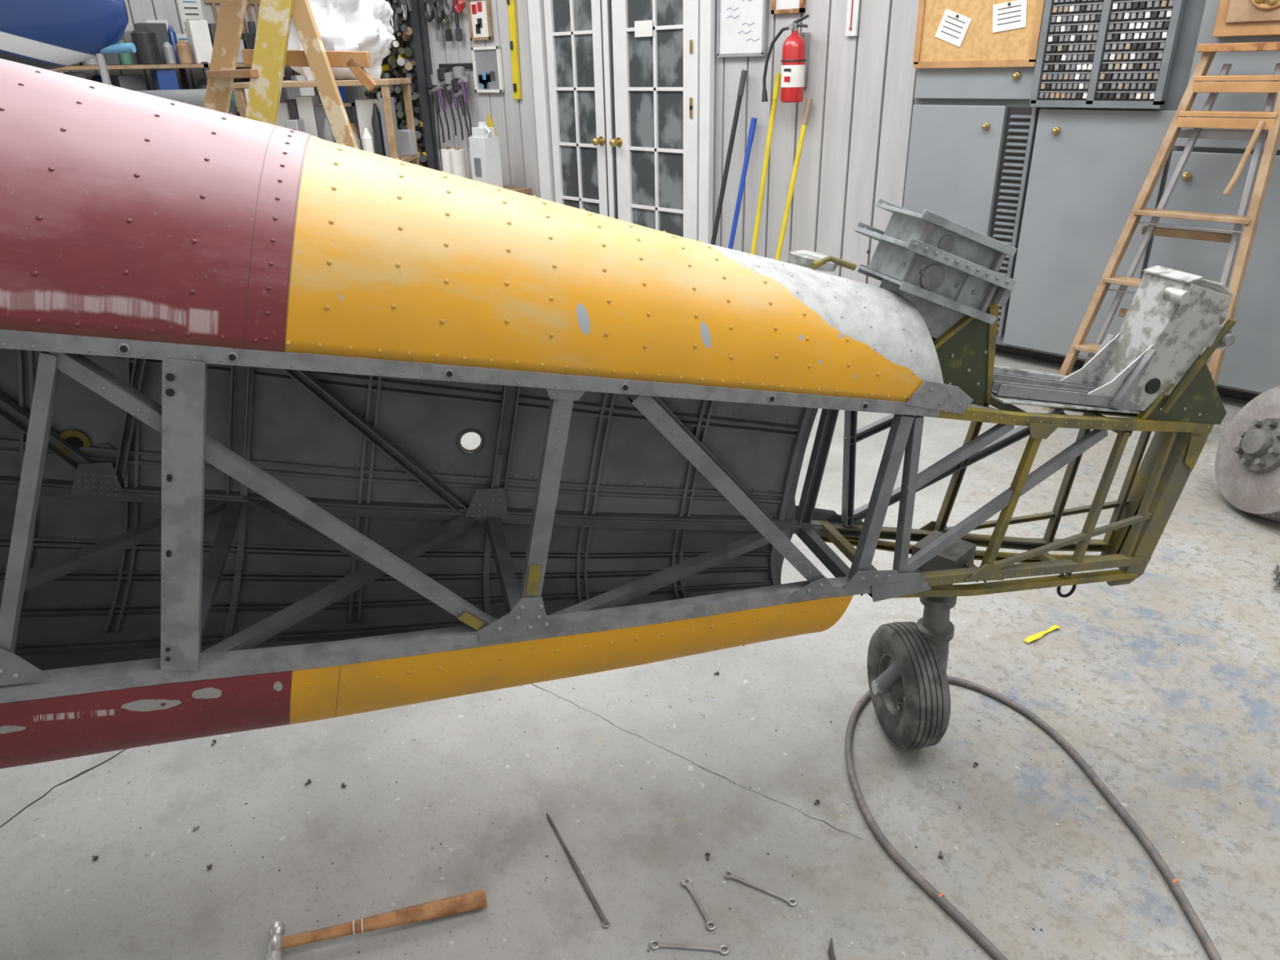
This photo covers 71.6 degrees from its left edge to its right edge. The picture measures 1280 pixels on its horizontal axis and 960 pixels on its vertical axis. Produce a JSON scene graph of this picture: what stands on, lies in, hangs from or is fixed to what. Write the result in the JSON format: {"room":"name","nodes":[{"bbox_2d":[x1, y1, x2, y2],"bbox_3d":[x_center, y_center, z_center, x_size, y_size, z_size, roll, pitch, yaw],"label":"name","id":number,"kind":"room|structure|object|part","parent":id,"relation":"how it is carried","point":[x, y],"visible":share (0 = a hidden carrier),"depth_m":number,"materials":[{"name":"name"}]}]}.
{"room":"aircraft hangar","nodes":[
{"label":"aircraft hangar","id":0,"kind":"room"},
{"bbox_2d":[54,0,302,116],"bbox_3d":[-5.990,-3.098,6.679,0.123,3.200,8.000,22,34,40],"label":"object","id":1,"kind":"structure","parent":0,"point":[138,11],"depth_m":8.03,"materials":[{"name":"paint"}]},
{"bbox_2d":[146,0,204,44],"bbox_3d":[-4.205,-4.116,8.089,0.010,0.550,0.530,22,34,40],"label":"papers","id":2,"kind":"object","parent":1,"relation":"attached to","point":[190,10],"visible":0.3,"depth_m":8.11,"materials":[{"name":"white paper"}]},
{"bbox_2d":[203,0,260,32],"bbox_3d":[-3.604,-4.366,8.597,0.060,0.525,1.100,22,34,40],"label":"hanging tools","id":3,"kind":"object","parent":1,"relation":"attached to","point":[251,25],"visible":0.11,"depth_m":8.43,"materials":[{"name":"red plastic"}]},
{"bbox_2d":[344,0,919,287],"bbox_3d":[1.762,-2.383,4.760,14.000,3.200,0.124,22,34,40],"label":"wall","id":4,"kind":"structure","parent":0,"point":[861,87],"depth_m":5.64,"materials":[{"name":"paint"}]},
{"bbox_2d":[423,0,465,41],"bbox_3d":[-1.665,-3.984,7.581,0.599,0.436,0.099,22,34,40],"label":"hanging cables","id":5,"kind":"object","parent":4,"relation":"attached to","point":[453,4],"visible":1,"depth_m":7.57,"materials":[{"name":"black plastic"}]},
{"bbox_2d":[425,62,473,146],"bbox_3d":[-1.675,-3.322,7.875,0.583,0.674,0.155,22,34,40],"label":"hanging tools","id":6,"kind":"object","parent":4,"relation":"attached to","point":[455,81],"visible":0.98,"depth_m":7.76,"materials":[{"name":"silver metal"}]},
{"bbox_2d":[466,0,493,40],"bbox_3d":[-1.323,-3.817,7.340,0.280,0.320,0.030,22,34,40],"label":"picture frame","id":7,"kind":"object","parent":4,"relation":"attached to","point":[479,12],"visible":1,"depth_m":7.34,"materials":[{"name":"brown wood"}]},
{"bbox_2d":[471,45,504,92],"bbox_3d":[-1.283,-3.455,7.474,0.370,0.350,0.030,22,34,40],"label":"picture frame","id":8,"kind":"object","parent":4,"relation":"attached to","point":[486,60],"visible":1,"depth_m":7.47,"materials":[{"name":"paper"}]},
{"bbox_2d":[486,113,496,136],"bbox_3d":[-1.301,-3.049,7.704,0.200,0.240,0.017,22,34,40],"label":"square","id":9,"kind":"object","parent":4,"relation":"attached to","point":[490,123],"visible":0.18,"depth_m":7.67,"materials":[{"name":"plastic"}]},
{"bbox_2d":[506,0,521,99],"bbox_3d":[-1.023,-3.500,7.144,0.086,0.801,0.054,22,34,40],"label":"spirit level","id":10,"kind":"object","parent":4,"relation":"attached to","point":[513,42],"visible":1,"depth_m":7.14,"materials":[{"name":"yellow plastic"}]},
{"bbox_2d":[527,0,715,244],"bbox_3d":[-0.187,-2.661,6.526,1.900,2.290,0.140,22,34,40],"label":"door","id":11,"kind":"structure","parent":4,"relation":"in","point":[624,90],"depth_m":6.46,"materials":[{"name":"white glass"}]},
{"bbox_2d":[715,0,768,57],"bbox_3d":[0.642,-2.978,5.569,0.390,0.580,0.030,22,34,40],"label":"whiteboard","id":12,"kind":"object","parent":4,"relation":"attached to","point":[742,25],"visible":1,"depth_m":5.61,"materials":[{"name":"white paint"}]},
{"bbox_2d":[761,14,809,102],"bbox_3d":[0.871,-2.537,5.357,0.284,0.474,0.198,6,26,15],"label":"fire extinguisher","id":13,"kind":"object","parent":4,"relation":"attached to","point":[795,49],"visible":1,"depth_m":5.31,"materials":[{"name":"red metal"}]},
{"bbox_2d":[771,0,805,14],"bbox_3d":[0.892,-2.943,5.316,0.230,0.260,0.030,22,34,40],"label":"picture frame","id":14,"kind":"object","parent":4,"relation":"attached to","point":[778,6],"visible":1,"depth_m":5.35,"materials":[{"name":"brown wood"}]},
{"bbox_2d":[844,0,860,36],"bbox_3d":[1.217,-2.677,5.086,0.075,0.240,0.033,22,34,40],"label":"thermometer","id":15,"kind":"object","parent":4,"relation":"attached to","point":[853,6],"visible":1,"depth_m":5.09,"materials":[{"name":"white paint"}]},
{"bbox_2d":[0,351,1279,959],"bbox_3d":[0.025,0.203,3.219,20.000,0.100,14.000,22,34,40],"label":"floor","id":16,"kind":"structure","parent":0,"point":[1209,575],"depth_m":2.00,"materials":[{"name":"concrete"}]},
{"bbox_2d":[0,0,136,84],"bbox_3d":[-4.024,-2.035,5.186,2.351,2.458,0.398,-1,25,0],"label":"wingtip","id":17,"kind":"object","parent":16,"relation":"on","point":[46,34],"visible":0.75,"depth_m":4.90,"materials":[{"name":"paint"}]},
{"bbox_2d":[134,88,239,115],"bbox_3d":[-2.535,-1.431,5.033,0.620,1.430,0.420,-1,25,0],"label":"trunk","id":18,"kind":"object","parent":16,"relation":"on","point":[196,97],"visible":0.03,"depth_m":4.67,"materials":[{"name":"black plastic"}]},
{"bbox_2d":[48,20,358,128],"bbox_3d":[-4.503,-2.933,7.754,0.600,1.926,4.200,22,34,40],"label":"storage shelf","id":19,"kind":"object","parent":16,"relation":"on","point":[157,46],"visible":0.16,"depth_m":7.68,"materials":[{"name":"brown wood"}]},
{"bbox_2d":[203,0,377,148],"bbox_3d":[-1.352,-0.902,3.041,1.452,2.138,0.580,-1,25,0],"label":"stepladder","id":20,"kind":"object","parent":16,"relation":"on","point":[269,56],"visible":0.36,"depth_m":2.70,"materials":[{"name":"paint"}]},
{"bbox_2d":[232,77,420,165],"bbox_3d":[-1.785,-1.631,5.393,0.868,1.455,0.572,-1,25,0],"label":"workbench","id":21,"kind":"object","parent":16,"relation":"on","point":[378,133],"visible":0.19,"depth_m":5.02,"materials":[{"name":"brown wood"}]},
{"bbox_2d":[287,0,395,80],"bbox_3d":[-1.716,-2.596,4.952,0.697,0.660,0.529,3,25,9],"label":"plastic bag","id":22,"kind":"object","parent":21,"relation":"on","point":[343,25],"visible":0.57,"depth_m":4.83,"materials":[{"name":"white plastic"}]},
{"bbox_2d":[264,889,487,959],"bbox_3d":[-0.500,0.845,1.701,0.406,0.046,0.092,-8,26,-14],"label":"hammer","id":23,"kind":"object","parent":16,"relation":"on","point":[277,943],"visible":1,"depth_m":1.69,"materials":[{"name":"brown wood"}]},
{"bbox_2d":[364,0,442,171],"bbox_3d":[-2.273,-3.452,8.361,1.100,2.255,0.289,22,34,40],"label":"rack","id":24,"kind":"object","parent":16,"relation":"on","point":[408,56],"visible":0.26,"depth_m":8.06,"materials":[{"name":"black metal"}]},
{"bbox_2d":[0,684,859,838],"bbox_3d":[-0.367,0.629,2.210,1.693,0.001,2.103,22,34,40],"label":"floor crack","id":25,"kind":"object","parent":16,"relation":"on","point":[81,773],"depth_m":2.09,"materials":[{"name":"grey concrete"}]},
{"bbox_2d":[502,184,532,195],"bbox_3d":[-1.512,-2.306,7.863,1.200,0.570,0.500,22,34,40],"label":"workbench","id":26,"kind":"object","parent":16,"relation":"on","point":[527,191],"visible":0.05,"depth_m":7.51,"materials":[{"name":"brown wood"}]},
{"bbox_2d":[440,146,454,173],"bbox_3d":[-1.656,-2.728,7.720,0.124,0.319,0.124,22,34,40],"label":"paper towel roll","id":27,"kind":"object","parent":26,"relation":"on","point":[445,153],"visible":0.52,"depth_m":7.65,"materials":[{"name":"white paper"}]},
{"bbox_2d":[449,147,467,178],"bbox_3d":[-1.556,-2.688,7.629,0.124,0.319,0.124,22,34,40],"label":"paper towel roll","id":28,"kind":"object","parent":26,"relation":"on","point":[457,155],"visible":0.59,"depth_m":7.57,"materials":[{"name":"white paper"}]},
{"bbox_2d":[468,121,502,187],"bbox_3d":[-1.274,-2.678,7.345,0.233,0.528,0.170,22,34,40],"label":"jug","id":29,"kind":"object","parent":26,"relation":"on","point":[484,146],"visible":0.96,"depth_m":7.30,"materials":[{"name":"paint"}]},
{"bbox_2d":[546,813,610,927],"bbox_3d":[-0.136,0.797,1.830,0.016,0.010,0.321,-14,28,-24],"label":"long punch","id":30,"kind":"object","parent":16,"relation":"on","point":[606,922],"visible":1,"depth_m":1.79,"materials":[{"name":"metal"}]},
{"bbox_2d":[0,58,1237,768],"bbox_3d":[-0.232,-0.043,1.620,3.150,1.712,0.897,-8,26,-13],"label":"fuselage","id":31,"kind":"object","parent":16,"relation":"on","point":[246,365],"visible":1,"depth_m":1.58,"materials":[{"name":"paint"}]},
{"bbox_3d":[-0.553,-0.022,1.521,2.284,0.564,0.874,5,22,-19],"label":"frame","id":32,"kind":"part","parent":31,"relation":"part of","materials":[{"name":"grey paint"}]},
{"bbox_2d":[649,939,729,955],"bbox_3d":[0.092,0.873,1.659,0.150,0.006,0.020,1,25,5],"label":"wrench","id":33,"kind":"object","parent":16,"relation":"on","point":[660,944],"visible":1,"depth_m":1.66,"materials":[{"name":"metal"}]},
{"bbox_2d":[680,876,715,930],"bbox_3d":[0.115,0.832,1.743,0.021,0.007,0.126,-11,27,-20],"label":"wrench","id":34,"kind":"object","parent":16,"relation":"on","point":[688,886],"visible":1,"depth_m":1.74,"materials":[{"name":"metal"}]},
{"bbox_2d":[711,70,747,244],"bbox_3d":[0.548,-1.944,5.935,0.314,1.445,0.122,-2,25,-1],"label":"push broom","id":35,"kind":"object","parent":16,"relation":"on","point":[744,73],"visible":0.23,"depth_m":5.86,"materials":[{"name":"black plastic"}]},
{"bbox_2d":[728,117,757,248],"bbox_3d":[0.632,-1.792,5.936,0.282,1.166,0.115,-20,31,-34],"label":"mop","id":36,"kind":"object","parent":16,"relation":"on","point":[753,120],"visible":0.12,"depth_m":5.85,"materials":[{"name":"blue plastic"}]},
{"bbox_2d":[724,870,796,906],"bbox_3d":[0.240,0.816,1.773,0.152,0.007,0.019,12,28,26],"label":"wrench","id":37,"kind":"object","parent":16,"relation":"on","point":[733,877],"visible":1,"depth_m":1.77,"materials":[{"name":"metal"}]},
{"bbox_2d":[751,72,781,254],"bbox_3d":[0.781,-1.857,5.761,0.141,1.424,0.245,22,34,40],"label":"broom","id":38,"kind":"object","parent":16,"relation":"on","point":[778,76],"visible":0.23,"depth_m":5.67,"materials":[{"name":"yellow plastic"}]},
{"bbox_2d":[774,97,813,260],"bbox_3d":[0.922,-1.731,5.649,0.289,1.286,0.115,-17,29,-30],"label":"mop","id":39,"kind":"object","parent":16,"relation":"on","point":[809,100],"visible":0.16,"depth_m":5.56,"materials":[{"name":"yellow plastic"}]},
{"bbox_2d":[828,937,835,959],"bbox_3d":[0.355,0.884,1.618,0.012,0.012,0.114,-1,25,1],"label":"center punch","id":40,"kind":"object","parent":16,"relation":"on","point":[831,952],"visible":1,"depth_m":1.64,"materials":[{"name":"metal"}]},
{"bbox_2d":[844,675,1222,959],"bbox_3d":[0.808,0.839,1.681,0.563,0.021,1.508,-4,25,-6],"label":"air hose","id":41,"kind":"object","parent":16,"relation":"on","point":[1208,944],"visible":0.85,"depth_m":1.87,"materials":[{"name":"rubber"}]},
{"bbox_2d":[1023,624,1060,643],"bbox_3d":[1.146,0.438,2.528,0.140,0.006,0.020,-15,28,-27],"label":"tape strip","id":42,"kind":"object","parent":16,"relation":"on","point":[1040,634],"visible":1,"depth_m":2.52,"materials":[{"name":"plastic"}]},
{"bbox_2d":[902,0,1279,400],"bbox_3d":[2.229,-1.558,4.197,2.020,2.165,0.410,22,34,40],"label":"tall cabinet","id":43,"kind":"object","parent":16,"relation":"on","point":[1038,127],"visible":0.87,"depth_m":4.19,"materials":[{"name":"grey metal"}]},
{"bbox_3d":[2.078,-2.118,3.895,0.575,0.890,0.055,22,34,40],"label":"breaker panel","id":44,"kind":"part","parent":43,"relation":"part of","materials":[{"name":"black plastic"}]},
{"bbox_2d":[1212,0,1279,37],"bbox_3d":[2.487,-2.005,3.446,0.360,0.500,0.100,22,34,40],"label":"plaque","id":45,"kind":"object","parent":43,"relation":"on","point":[1233,18],"depth_m":3.56,"materials":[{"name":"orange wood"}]},
{"bbox_2d":[1042,41,1279,410],"bbox_3d":[2.240,-0.993,3.745,0.651,1.525,0.414,22,34,40],"label":"stepladder","id":46,"kind":"object","parent":16,"relation":"on","point":[1265,123],"visible":0.8,"depth_m":3.60,"materials":[{"name":"brown wood"}]},
{"bbox_2d":[1214,386,1279,522],"bbox_3d":[2.285,-0.079,3.095,0.386,0.514,0.470,-3,25,-3],"label":"wheel","id":47,"kind":"object","parent":16,"relation":"on","point":[1247,462],"visible":1,"depth_m":3.10,"materials":[{"name":"metal"}]},
{"bbox_2d":[1272,564,1279,590],"bbox_3d":[1.983,0.305,2.758,0.027,0.025,0.160,14,29,29],"label":"chain","id":48,"kind":"object","parent":16,"relation":"on","point":[1277,571],"visible":1,"depth_m":2.76,"materials":[{"name":"grey metal"}]}
]}

